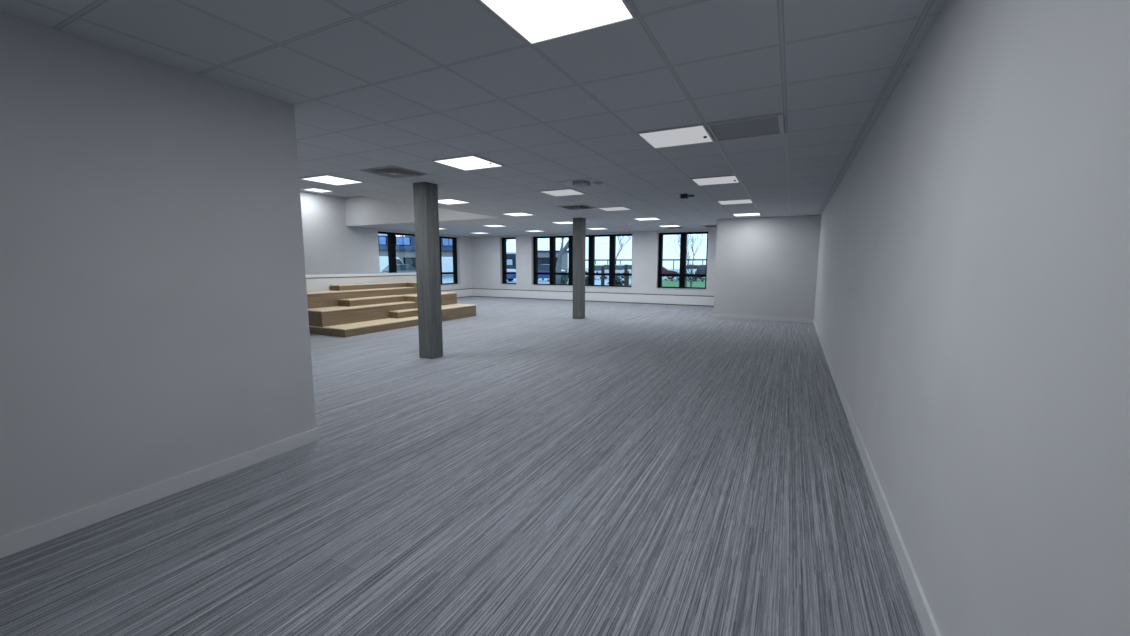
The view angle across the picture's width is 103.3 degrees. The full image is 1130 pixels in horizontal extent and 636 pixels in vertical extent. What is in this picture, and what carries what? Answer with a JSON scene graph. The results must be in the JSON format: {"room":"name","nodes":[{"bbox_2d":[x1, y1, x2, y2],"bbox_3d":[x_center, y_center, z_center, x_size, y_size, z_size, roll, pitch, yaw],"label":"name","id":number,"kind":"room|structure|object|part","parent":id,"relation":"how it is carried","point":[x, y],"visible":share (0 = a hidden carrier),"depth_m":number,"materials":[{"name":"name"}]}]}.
{"room":"open-plan office","nodes":[
{"label":"open-plan office","id":0,"kind":"room"},
{"bbox_2d":[0,12,315,536],"bbox_3d":[-7.079,-0.351,3.893,9.440,2.584,3.800,4,8,27],"label":"wall","id":1,"kind":"structure","parent":0,"point":[154,318],"depth_m":2.56,"materials":[{"name":"white paint"}]},
{"bbox_2d":[0,428,319,557],"bbox_3d":[-2.857,1.142,1.935,0.014,0.100,3.814,4,8,27],"label":"baseboard","id":2,"kind":"structure","parent":1,"relation":"attached to","point":[17,541],"depth_m":2.63,"materials":[{"name":"grey paint"}]},
{"bbox_2d":[300,186,358,197],"bbox_3d":[-5.725,-3.297,9.872,6.188,0.100,6.450,4,8,27],"label":"ceiling","id":3,"kind":"structure","parent":0,"point":[338,194],"depth_m":13.03,"materials":[{"name":"grey paint"}]},
{"bbox_2d":[302,188,332,192],"bbox_3d":[-6.840,-3.549,12.411,0.588,0.012,0.588,4,8,27],"label":"recessed light","id":4,"kind":"object","parent":3,"relation":"in","point":[308,189],"visible":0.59,"depth_m":12.45,"materials":[{"name":"white plastic"}]},
{"bbox_2d":[304,188,329,191],"bbox_3d":[-6.840,-3.551,12.411,0.556,0.007,0.556,4,8,27],"label":"diffuser","id":5,"kind":"object","parent":4,"relation":"attached to","point":[309,189],"depth_m":12.45,"materials":[{"name":"white plastic"}]},
{"bbox_2d":[306,275,416,291],"bbox_3d":[-5.435,-0.430,10.781,0.130,1.090,5.270,4,8,27],"label":"wall","id":6,"kind":"structure","parent":0,"point":[312,284],"depth_m":10.89,"materials":[{"name":"white paint"}]},
{"bbox_2d":[306,272,415,278],"bbox_3d":[-5.523,-1.021,10.754,0.372,0.060,5.270,4,8,27],"label":"trim","id":7,"kind":"structure","parent":6,"relation":"attached to","point":[410,273],"depth_m":11.05,"materials":[{"name":"white paint"}]},
{"bbox_2d":[300,191,471,290],"bbox_3d":[-7.286,-1.959,13.573,0.360,3.450,13.520,4,8,27],"label":"wall","id":8,"kind":"structure","parent":0,"point":[331,246],"depth_m":13.77,"materials":[{"name":"white paint"}]},
{"bbox_2d":[378,231,457,284],"bbox_3d":[-5.501,-2.189,17.055,0.350,1.955,4.150,4,8,27],"label":"window","id":9,"kind":"structure","parent":8,"relation":"in","point":[390,235],"depth_m":16.43,"materials":[{"name":"black metal"}]},
{"bbox_2d":[441,289,471,296],"bbox_3d":[-5.358,-0.821,17.074,0.080,0.295,5.820,4,8,27],"label":"trim","id":10,"kind":"structure","parent":8,"relation":"attached to","point":[468,292],"depth_m":18.97,"materials":[{"name":"white paint"}]},
{"bbox_2d":[345,196,498,225],"bbox_3d":[-5.591,-2.809,9.863,5.888,0.866,6.450,4,8,27],"label":"wall","id":11,"kind":"structure","parent":0,"point":[359,210],"depth_m":13.16,"materials":[{"name":"white paint"}]},
{"bbox_2d":[0,296,924,635],"bbox_3d":[-2.168,0.376,9.195,13.550,0.120,17.870,4,8,27],"label":"floor","id":12,"kind":"structure","parent":0,"point":[619,469],"depth_m":2.57,"materials":[{"name":"carpet"}]},
{"bbox_2d":[307,281,475,336],"bbox_3d":[-4.221,-0.354,10.850,1.965,0.925,4.070,4,8,27],"label":"seating","id":13,"kind":"object","parent":12,"relation":"on","point":[343,310],"visible":0.7,"depth_m":10.12,"materials":[{"name":"brown wood"}]},
{"bbox_2d":[413,182,442,358],"bbox_3d":[-2.049,-0.685,6.706,0.250,2.584,0.250,4,8,27],"label":"concrete column","id":14,"kind":"structure","parent":12,"relation":"on","point":[425,194],"depth_m":6.62,"materials":[{"name":"grey concrete"}]},
{"bbox_2d":[573,218,585,318],"bbox_3d":[0.365,-1.273,11.591,0.250,2.584,0.250,4,8,27],"label":"concrete column","id":15,"kind":"structure","parent":12,"relation":"on","point":[579,224],"depth_m":11.49,"materials":[{"name":"grey concrete"}]},
{"bbox_2d":[0,0,946,236],"bbox_3d":[-2.131,-2.294,8.827,13.050,0.100,17.420,4,8,27],"label":"ceiling","id":16,"kind":"structure","parent":0,"point":[407,84],"depth_m":2.92,"materials":[{"name":"tile"}]},
{"bbox_2d":[299,174,364,185],"bbox_3d":[-3.257,-1.928,6.260,0.588,0.012,0.588,4,8,27],"label":"recessed light","id":17,"kind":"object","parent":16,"relation":"in","point":[327,179],"visible":0.97,"depth_m":6.26,"materials":[{"name":"white plastic"}]},
{"bbox_2d":[305,176,359,184],"bbox_3d":[-3.257,-1.929,6.260,0.556,0.007,0.556,4,8,27],"label":"diffuser","id":18,"kind":"object","parent":17,"relation":"attached to","point":[333,180],"depth_m":6.26,"materials":[{"name":"white plastic"}]},
{"bbox_2d":[360,165,427,178],"bbox_3d":[-2.185,-1.855,5.724,0.588,0.026,0.588,4,8,27],"label":"ceiling vent","id":19,"kind":"object","parent":16,"relation":"in","point":[392,171],"visible":1,"depth_m":5.67,"materials":[{"name":"metal"}]},
{"bbox_2d":[438,198,471,204],"bbox_3d":[-2.176,-2.184,8.387,0.588,0.012,0.588,4,8,27],"label":"recessed light","id":20,"kind":"object","parent":16,"relation":"in","point":[449,201],"visible":0.76,"depth_m":8.35,"materials":[{"name":"white plastic"}]},
{"bbox_2d":[438,199,467,203],"bbox_3d":[-2.176,-2.186,8.387,0.556,0.007,0.556,4,8,27],"label":"diffuser","id":21,"kind":"object","parent":20,"relation":"attached to","point":[443,201],"depth_m":8.35,"materials":[{"name":"white plastic"}]},
{"bbox_2d":[432,155,504,170],"bbox_3d":[-1.114,-1.792,5.188,0.588,0.020,0.588,4,8,27],"label":"recessed light","id":22,"kind":"object","parent":16,"relation":"in","point":[468,162],"visible":1,"depth_m":5.14,"materials":[{"name":"white plastic"}]},
{"bbox_2d":[481,225,505,226],"bbox_3d":[-2.157,-2.829,13.715,0.588,0.012,0.588,4,8,27],"label":"recessed light","id":23,"kind":"object","parent":16,"relation":"in","point":[481,225],"visible":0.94,"depth_m":13.58,"materials":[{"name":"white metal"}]},
{"bbox_2d":[501,212,534,215],"bbox_3d":[-1.095,-2.440,10.515,0.588,0.012,0.588,4,8,27],"label":"recessed light","id":24,"kind":"object","parent":16,"relation":"in","point":[516,213],"visible":1,"depth_m":10.54,"materials":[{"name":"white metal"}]},
{"bbox_2d":[506,213,530,215],"bbox_3d":[-1.095,-2.442,10.514,0.556,0.007,0.556,4,8,27],"label":"diffuser","id":25,"kind":"object","parent":24,"relation":"attached to","point":[511,214],"depth_m":10.54,"materials":[{"name":"white plastic"}]},
{"bbox_2d":[524,230,544,231],"bbox_3d":[-1.076,-3.084,15.842,0.588,0.012,0.588,4,8,27],"label":"recessed light","id":26,"kind":"object","parent":16,"relation":"in","point":[524,230],"visible":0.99,"depth_m":15.84,"materials":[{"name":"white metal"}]},
{"bbox_2d":[476,0,636,45],"bbox_3d":[-0.052,-1.407,1.987,0.588,0.012,0.588,4,8,27],"label":"recessed light","id":27,"kind":"object","parent":16,"relation":"in","point":[536,22],"visible":1,"depth_m":2.10,"materials":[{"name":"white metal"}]},
{"bbox_2d":[550,221,572,223],"bbox_3d":[-0.014,-2.696,12.642,0.588,0.012,0.588,4,8,27],"label":"recessed light","id":28,"kind":"object","parent":16,"relation":"in","point":[562,222],"visible":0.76,"depth_m":12.56,"materials":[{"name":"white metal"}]},
{"bbox_2d":[552,222,572,223],"bbox_3d":[-0.014,-2.697,12.642,0.556,0.007,0.556,4,8,27],"label":"diffuser","id":29,"kind":"object","parent":28,"relation":"attached to","point":[552,222],"depth_m":12.56,"materials":[{"name":"white plastic"}]},
{"bbox_2d":[538,188,586,196],"bbox_3d":[-0.033,-2.051,7.314,0.588,0.012,0.588,4,8,27],"label":"recessed light","id":30,"kind":"object","parent":16,"relation":"in","point":[558,192],"visible":1,"depth_m":7.28,"materials":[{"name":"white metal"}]},
{"bbox_2d":[543,189,582,195],"bbox_3d":[-0.033,-2.053,7.314,0.556,0.007,0.556,4,8,27],"label":"diffuser","id":31,"kind":"object","parent":30,"relation":"attached to","point":[558,192],"depth_m":7.28,"materials":[{"name":"white plastic"}]},
{"bbox_2d":[559,204,594,209],"bbox_3d":[0.242,-2.270,9.179,0.588,0.026,0.588,4,8,27],"label":"ceiling vent","id":32,"kind":"object","parent":16,"relation":"in","point":[582,206],"visible":1,"depth_m":9.10,"materials":[{"name":"metal"}]},
{"bbox_2d":[556,179,604,186],"bbox_3d":[0.229,-1.893,6.184,0.565,0.055,0.497,4,8,27],"label":"ceiling speaker","id":33,"kind":"object","parent":16,"relation":"attached to","point":[584,182],"visible":1,"depth_m":6.13,"materials":[{"name":"metal"}]},
{"bbox_2d":[586,228,606,229],"bbox_3d":[1.067,-2.952,14.770,0.588,0.012,0.588,4,8,27],"label":"recessed light","id":34,"kind":"object","parent":16,"relation":"in","point":[586,228],"visible":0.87,"depth_m":14.67,"materials":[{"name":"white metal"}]},
{"bbox_2d":[597,206,631,210],"bbox_3d":[1.048,-2.307,9.442,0.588,0.012,0.588,4,8,27],"label":"recessed light","id":35,"kind":"object","parent":16,"relation":"in","point":[618,208],"visible":1,"depth_m":9.38,"materials":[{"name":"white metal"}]},
{"bbox_2d":[633,217,660,220],"bbox_3d":[2.129,-2.563,11.569,0.588,0.012,0.588,4,8,27],"label":"recessed light","id":36,"kind":"object","parent":16,"relation":"in","point":[648,218],"visible":1,"depth_m":11.43,"materials":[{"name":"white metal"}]},
{"bbox_2d":[637,218,659,219],"bbox_3d":[2.129,-2.565,11.569,0.556,0.007,0.556,4,8,27],"label":"diffuser","id":37,"kind":"object","parent":36,"relation":"attached to","point":[637,218],"depth_m":11.68,"materials":[{"name":"white plastic"}]},
{"bbox_2d":[658,225,680,226],"bbox_3d":[3.209,-2.819,13.697,0.588,0.012,0.588,4,8,27],"label":"recessed light","id":38,"kind":"object","parent":16,"relation":"in","point":[658,225],"visible":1,"depth_m":13.68,"materials":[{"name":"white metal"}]},
{"bbox_2d":[664,226,684,228],"bbox_3d":[3.480,-2.877,14.230,0.588,0.026,0.588,4,8,27],"label":"ceiling vent","id":39,"kind":"object","parent":16,"relation":"in","point":[681,226],"visible":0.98,"depth_m":14.22,"materials":[{"name":"metal"}]},
{"bbox_2d":[636,123,714,148],"bbox_3d":[1.029,-1.659,4.115,0.588,0.020,0.588,4,8,27],"label":"recessed light","id":40,"kind":"object","parent":16,"relation":"in","point":[698,133],"visible":1,"depth_m":4.08,"materials":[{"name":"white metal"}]},
{"bbox_2d":[671,193,693,198],"bbox_3d":[1.961,-2.044,7.520,0.128,0.075,0.412,-7,10,-43],"label":"emergency light","id":41,"kind":"object","parent":16,"relation":"attached to","point":[682,196],"visible":1,"depth_m":7.45,"materials":[{"name":"black plastic"}]},
{"bbox_2d":[690,175,740,185],"bbox_3d":[2.110,-1.915,6.242,0.588,0.020,0.588,4,8,27],"label":"recessed light","id":42,"kind":"object","parent":16,"relation":"in","point":[727,179],"visible":0.99,"depth_m":6.22,"materials":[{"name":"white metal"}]},
{"bbox_2d":[717,199,752,204],"bbox_3d":[3.191,-2.175,8.369,0.588,0.012,0.588,4,8,27],"label":"recessed light","id":43,"kind":"object","parent":16,"relation":"in","point":[735,201],"visible":1,"depth_m":8.30,"materials":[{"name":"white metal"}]},
{"bbox_2d":[715,141,762,216],"bbox_3d":[3.182,-2.096,7.691,0.022,0.006,7.772,4,8,27],"label":"trim","id":44,"kind":"structure","parent":16,"relation":"attached to","point":[716,142],"depth_m":5.57,"materials":[{"name":"white metal"}]},
{"bbox_2d":[707,113,783,141],"bbox_3d":[1.565,-1.629,3.846,0.570,0.014,0.570,4,8,27],"label":"access panel","id":45,"kind":"object","parent":16,"relation":"attached to","point":[767,125],"visible":1,"depth_m":3.81,"materials":[{"name":"white metal"}]},
{"bbox_2d":[732,212,760,216],"bbox_3d":[4.271,-2.431,10.497,0.588,0.012,0.588,4,8,27],"label":"recessed light","id":46,"kind":"object","parent":16,"relation":"in","point":[756,213],"visible":0.96,"depth_m":10.47,"materials":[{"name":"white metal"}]},
{"bbox_2d":[733,213,759,215],"bbox_3d":[4.271,-2.432,10.497,0.556,0.007,0.556,4,8,27],"label":"diffuser","id":47,"kind":"object","parent":46,"relation":"attached to","point":[736,214],"depth_m":10.47,"materials":[{"name":"white plastic"}]},
{"bbox_2d":[785,132,789,215],"bbox_3d":[3.718,-2.063,7.423,0.022,0.006,7.772,4,8,27],"label":"trim","id":48,"kind":"structure","parent":16,"relation":"attached to","point":[786,134],"depth_m":5.25,"materials":[{"name":"white metal"}]},
{"bbox_2d":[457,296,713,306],"bbox_3d":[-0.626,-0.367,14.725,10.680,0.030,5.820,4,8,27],"label":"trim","id":49,"kind":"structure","parent":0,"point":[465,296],"depth_m":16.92,"materials":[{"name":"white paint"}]},
{"bbox_2d":[471,229,716,295],"bbox_3d":[1.754,-1.903,16.816,13.610,2.584,0.360,4,8,27],"label":"wall","id":50,"kind":"structure","parent":0,"point":[486,251],"depth_m":17.02,"materials":[{"name":"white paint"}]},
{"bbox_2d":[502,237,515,284],"bbox_3d":[-2.315,-2.395,18.796,0.800,1.955,0.350,4,8,27],"label":"window","id":51,"kind":"structure","parent":50,"relation":"in","point":[504,257],"depth_m":18.95,"materials":[{"name":"black metal"}]},
{"bbox_2d":[442,288,713,305],"bbox_3d":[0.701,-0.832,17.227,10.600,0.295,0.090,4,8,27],"label":"trim","id":52,"kind":"structure","parent":50,"relation":"attached to","point":[637,298],"depth_m":16.75,"materials":[{"name":"white paint"}]},
{"bbox_2d":[533,234,632,287],"bbox_3d":[0.605,-2.215,17.335,4.260,1.955,0.350,4,8,27],"label":"window","id":53,"kind":"structure","parent":50,"relation":"in","point":[591,273],"depth_m":17.38,"materials":[{"name":"black metal"}]},
{"bbox_3d":[0.563,-1.241,17.371,4.256,0.012,0.168,4,8,27],"label":"sill","id":54,"kind":"part","parent":53,"relation":"part of","materials":[{"name":"white paint"}]},
{"bbox_2d":[658,231,707,289],"bbox_3d":[4.100,-1.999,15.585,1.710,1.955,0.350,4,8,27],"label":"window","id":55,"kind":"structure","parent":50,"relation":"in","point":[682,275],"depth_m":15.62,"materials":[{"name":"black metal"}]},
{"bbox_2d":[713,215,820,318],"bbox_3d":[5.854,-1.399,12.696,2.550,2.584,3.360,4,8,27],"label":"wall partition","id":56,"kind":"structure","parent":0,"point":[765,266],"depth_m":11.21,"materials":[{"name":"white paint"}]},
{"bbox_2d":[713,314,812,322],"bbox_3d":[5.754,-0.172,12.887,2.364,0.100,3.374,4,8,27],"label":"baseboard","id":57,"kind":"structure","parent":56,"relation":"attached to","point":[784,319],"depth_m":11.36,"materials":[{"name":"grey paint"}]},
{"bbox_2d":[814,0,1129,635],"bbox_3d":[3.003,-0.411,4.494,0.200,2.584,13.960,4,8,27],"label":"wall","id":58,"kind":"structure","parent":0,"point":[972,311],"depth_m":1.29,"materials":[{"name":"white paint"}]},
{"bbox_2d":[813,319,940,635],"bbox_3d":[2.903,0.817,4.685,0.014,0.100,13.946,4,8,27],"label":"baseboard","id":59,"kind":"structure","parent":58,"relation":"attached to","point":[929,626],"depth_m":2.30,"materials":[{"name":"grey paint"}]},
{"label":"outside","id":60,"kind":"structure","parent":0,"visible":0},
{"bbox_2d":[442,268,704,284],"bbox_3d":[-8.695,-6.951,71.266,200.000,0.200,200.000,4,8,27],"label":"ground","id":61,"kind":"structure","parent":60,"point":[449,279],"depth_m":42.88,"materials":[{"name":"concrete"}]},
{"bbox_2d":[379,256,402,271],"bbox_3d":[-18.859,-5.266,46.718,5.240,2.315,1.850,-4,8,-33],"label":"van","id":62,"kind":"object","parent":61,"relation":"on","point":[383,260],"visible":0.04,"depth_m":45.90,"materials":[{"name":"paint"}]},
{"bbox_2d":[380,264,415,272],"bbox_3d":[-14.412,-4.060,40.086,4.332,1.525,1.850,-6,9,-43],"label":"parked car","id":63,"kind":"object","parent":61,"relation":"on","point":[401,268],"visible":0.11,"depth_m":39.28,"materials":[{"name":"paint"}]},
{"bbox_2d":[378,234,451,249],"bbox_3d":[-34.958,-13.350,78.287,46.400,10.750,10.400,-3,8,-25],"label":"office block","id":64,"kind":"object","parent":61,"relation":"on","point":[402,242],"visible":0.07,"depth_m":76.32,"materials":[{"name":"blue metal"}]},
{"bbox_3d":[-31.067,-12.943,74.548,2.147,1.260,0.020,-3,8,-25],"label":"pane","id":65,"kind":"part","parent":64,"relation":"part of","materials":[{"name":"blue glass"}]},
{"bbox_3d":[-27.600,-13.135,76.171,2.147,1.260,0.020,-3,8,-25],"label":"pane","id":66,"kind":"part","parent":64,"relation":"part of","materials":[{"name":"blue glass"}]},
{"bbox_3d":[-20.665,-13.518,79.417,2.147,1.260,0.020,-3,8,-25],"label":"pane","id":67,"kind":"part","parent":64,"relation":"part of","materials":[{"name":"blue glass"}]},
{"bbox_2d":[379,249,452,276],"bbox_3d":[-20.841,-6.815,55.651,14.400,3.250,5.400,-3,7,-21],"label":"store","id":68,"kind":"structure","parent":61,"relation":"on","point":[406,256],"depth_m":53.64,"materials":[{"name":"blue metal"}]},
{"bbox_3d":[-18.283,-6.626,53.908,1.960,1.080,0.020,-3,7,-21],"label":"pane","id":69,"kind":"part","parent":68,"relation":"part of","materials":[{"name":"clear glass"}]},
{"bbox_2d":[442,257,452,274],"bbox_3d":[-13.079,-5.568,49.272,5.240,2.315,1.850,-6,9,-43],"label":"van","id":70,"kind":"object","parent":61,"relation":"on","point":[447,262],"visible":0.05,"depth_m":48.42,"materials":[{"name":"paint"}]},
{"bbox_2d":[506,252,515,266],"bbox_3d":[-11.027,-8.800,71.746,13.400,3.350,5.400,-1,7,-7],"label":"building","id":71,"kind":"structure","parent":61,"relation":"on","point":[511,256],"depth_m":69.45,"materials":[{"name":"grey concrete"}]},
{"bbox_2d":[507,271,515,280],"bbox_3d":[-6.501,-4.071,40.261,4.332,1.525,1.850,2,7,17],"label":"parked car","id":72,"kind":"object","parent":61,"relation":"on","point":[510,277],"visible":0.2,"depth_m":39.34,"materials":[{"name":"paint"}]},
{"bbox_2d":[507,264,515,271],"bbox_3d":[-6.766,-5.741,54.061,4.332,1.525,1.850,0,7,-3],"label":"parked car","id":73,"kind":"object","parent":61,"relation":"on","point":[510,267],"visible":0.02,"depth_m":53.28,"materials":[{"name":"paint"}]},
{"bbox_2d":[538,264,567,278],"bbox_3d":[-1.579,-4.170,41.128,4.332,1.525,1.850,1,7,7],"label":"parked car","id":74,"kind":"object","parent":61,"relation":"on","point":[541,267],"visible":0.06,"depth_m":40.35,"materials":[{"name":"paint"}]},
{"bbox_2d":[538,250,568,271],"bbox_3d":[-3.103,-8.054,65.244,7.400,3.450,4.400,0,7,1],"label":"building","id":75,"kind":"structure","parent":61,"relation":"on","point":[543,255],"depth_m":63.15,"materials":[{"name":"blue metal"}]},
{"bbox_3d":[-3.131,-7.841,63.195,3.920,1.152,0.020,0,7,1],"label":"pane","id":76,"kind":"part","parent":75,"relation":"part of","materials":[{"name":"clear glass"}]},
{"bbox_2d":[542,271,567,283],"bbox_3d":[-0.340,-3.172,35.246,2.518,1.161,1.987,4,8,27],"label":"shrub","id":77,"kind":"object","parent":61,"relation":"on","point":[564,280],"visible":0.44,"depth_m":34.97,"materials":[{"name":"green plant"}]},
{"bbox_2d":[556,238,568,283],"bbox_3d":[0.491,-5.642,32.372,4.535,6.613,3.680,-5,9,-37],"label":"bare tree","id":78,"kind":"object","parent":61,"relation":"on","point":[562,250],"visible":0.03,"depth_m":31.78,"materials":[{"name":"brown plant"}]},
{"bbox_2d":[567,272,595,284],"bbox_3d":[1.387,-2.850,32.858,1.954,1.094,2.619,-4,8,-28],"label":"shrub","id":79,"kind":"object","parent":61,"relation":"on","point":[586,277],"visible":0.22,"depth_m":32.47,"materials":[{"name":"green plant"}]},
{"bbox_2d":[585,264,621,278],"bbox_3d":[4.084,-4.866,46.949,1.850,1.525,4.332,6,9,41],"label":"parked car","id":80,"kind":"object","parent":61,"relation":"on","point":[597,266],"visible":0.23,"depth_m":45.87,"materials":[{"name":"paint"}]},
{"bbox_2d":[615,264,631,277],"bbox_3d":[6.870,-5.367,51.115,4.332,1.525,1.850,-6,9,-43],"label":"parked car","id":81,"kind":"object","parent":61,"relation":"on","point":[620,267],"visible":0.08,"depth_m":50.11,"materials":[{"name":"paint"}]},
{"bbox_2d":[616,236,631,259],"bbox_3d":[7.802,-9.637,60.050,3.996,7.869,4.251,-4,8,-30],"label":"bare tree","id":82,"kind":"object","parent":61,"relation":"on","point":[620,239],"visible":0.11,"depth_m":60.31,"materials":[{"name":"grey plant"}]},
{"bbox_2d":[585,259,705,269],"bbox_3d":[10.965,-7.504,65.724,22.140,2.280,0.120,4,8,27],"label":"railing","id":83,"kind":"object","parent":61,"relation":"on","point":[607,260],"visible":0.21,"depth_m":63.83,"materials":[{"name":"grey metal"}]},
{"bbox_3d":[10.966,-8.522,65.601,22.000,0.230,0.120,4,8,27],"label":"rail","id":84,"kind":"part","parent":83,"relation":"part of","materials":[{"name":"grey metal"}]},
{"bbox_2d":[662,266,678,278],"bbox_3d":[9.893,-4.913,47.399,4.332,1.525,1.850,2,7,19],"label":"parked car","id":85,"kind":"object","parent":61,"relation":"on","point":[665,270],"visible":0.22,"depth_m":46.26,"materials":[{"name":"paint"}]},
{"bbox_2d":[677,264,698,273],"bbox_3d":[16.182,-5.870,55.371,4.332,1.525,1.850,3,7,22],"label":"parked car","id":86,"kind":"object","parent":61,"relation":"on","point":[694,269],"visible":0.12,"depth_m":54.78,"materials":[{"name":"paint"}]},
{"bbox_2d":[695,265,705,278],"bbox_3d":[14.913,-4.869,47.087,1.850,1.525,4.332,3,8,25],"label":"parked car","id":87,"kind":"object","parent":61,"relation":"on","point":[701,269],"visible":0.21,"depth_m":45.70,"materials":[{"name":"paint"}]},
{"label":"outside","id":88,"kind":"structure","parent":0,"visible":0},
{"bbox_2d":[623,279,704,286],"bbox_3d":[13.182,-1.984,29.445,19.000,0.040,27.500,4,8,27],"label":"lawn","id":89,"kind":"structure","parent":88,"point":[668,283],"depth_m":35.46,"materials":[{"name":"green plant"}]},
{"bbox_2d":[601,266,604,284],"bbox_3d":[2.192,-2.271,25.913,0.220,1.430,0.209,4,8,27],"label":"timber post","id":90,"kind":"object","parent":89,"relation":"on","point":[602,267],"visible":0.83,"depth_m":25.82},
{"bbox_2d":[607,277,627,285],"bbox_3d":[3.201,-2.052,27.154,1.197,0.858,1.075,4,8,27],"label":"shrub","id":91,"kind":"object","parent":89,"relation":"on","point":[617,282],"visible":0.44,"depth_m":27.04,"materials":[{"name":"green plant"}]},
{"bbox_2d":[624,264,627,285],"bbox_3d":[3.470,-2.278,25.488,0.200,1.550,0.190,4,8,27],"label":"timber post","id":92,"kind":"object","parent":89,"relation":"on","point":[625,265],"visible":0.83,"depth_m":25.40,"materials":[{"name":"wood"}]},
{"bbox_2d":[663,273,705,281],"bbox_3d":[11.425,-3.578,39.655,6.714,0.920,1.849,4,8,27],"label":"shrub","id":93,"kind":"object","parent":89,"relation":"on","point":[689,278],"visible":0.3,"depth_m":39.45,"materials":[{"name":"green plant"}]},
{"bbox_2d":[671,234,705,286],"bbox_3d":[5.595,-2.737,20.490,1.646,3.672,1.850,-5,9,-38],"label":"bare sapling","id":94,"kind":"object","parent":89,"relation":"on","point":[691,272],"visible":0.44,"depth_m":20.46,"materials":[{"name":"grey plant"}]}
]}

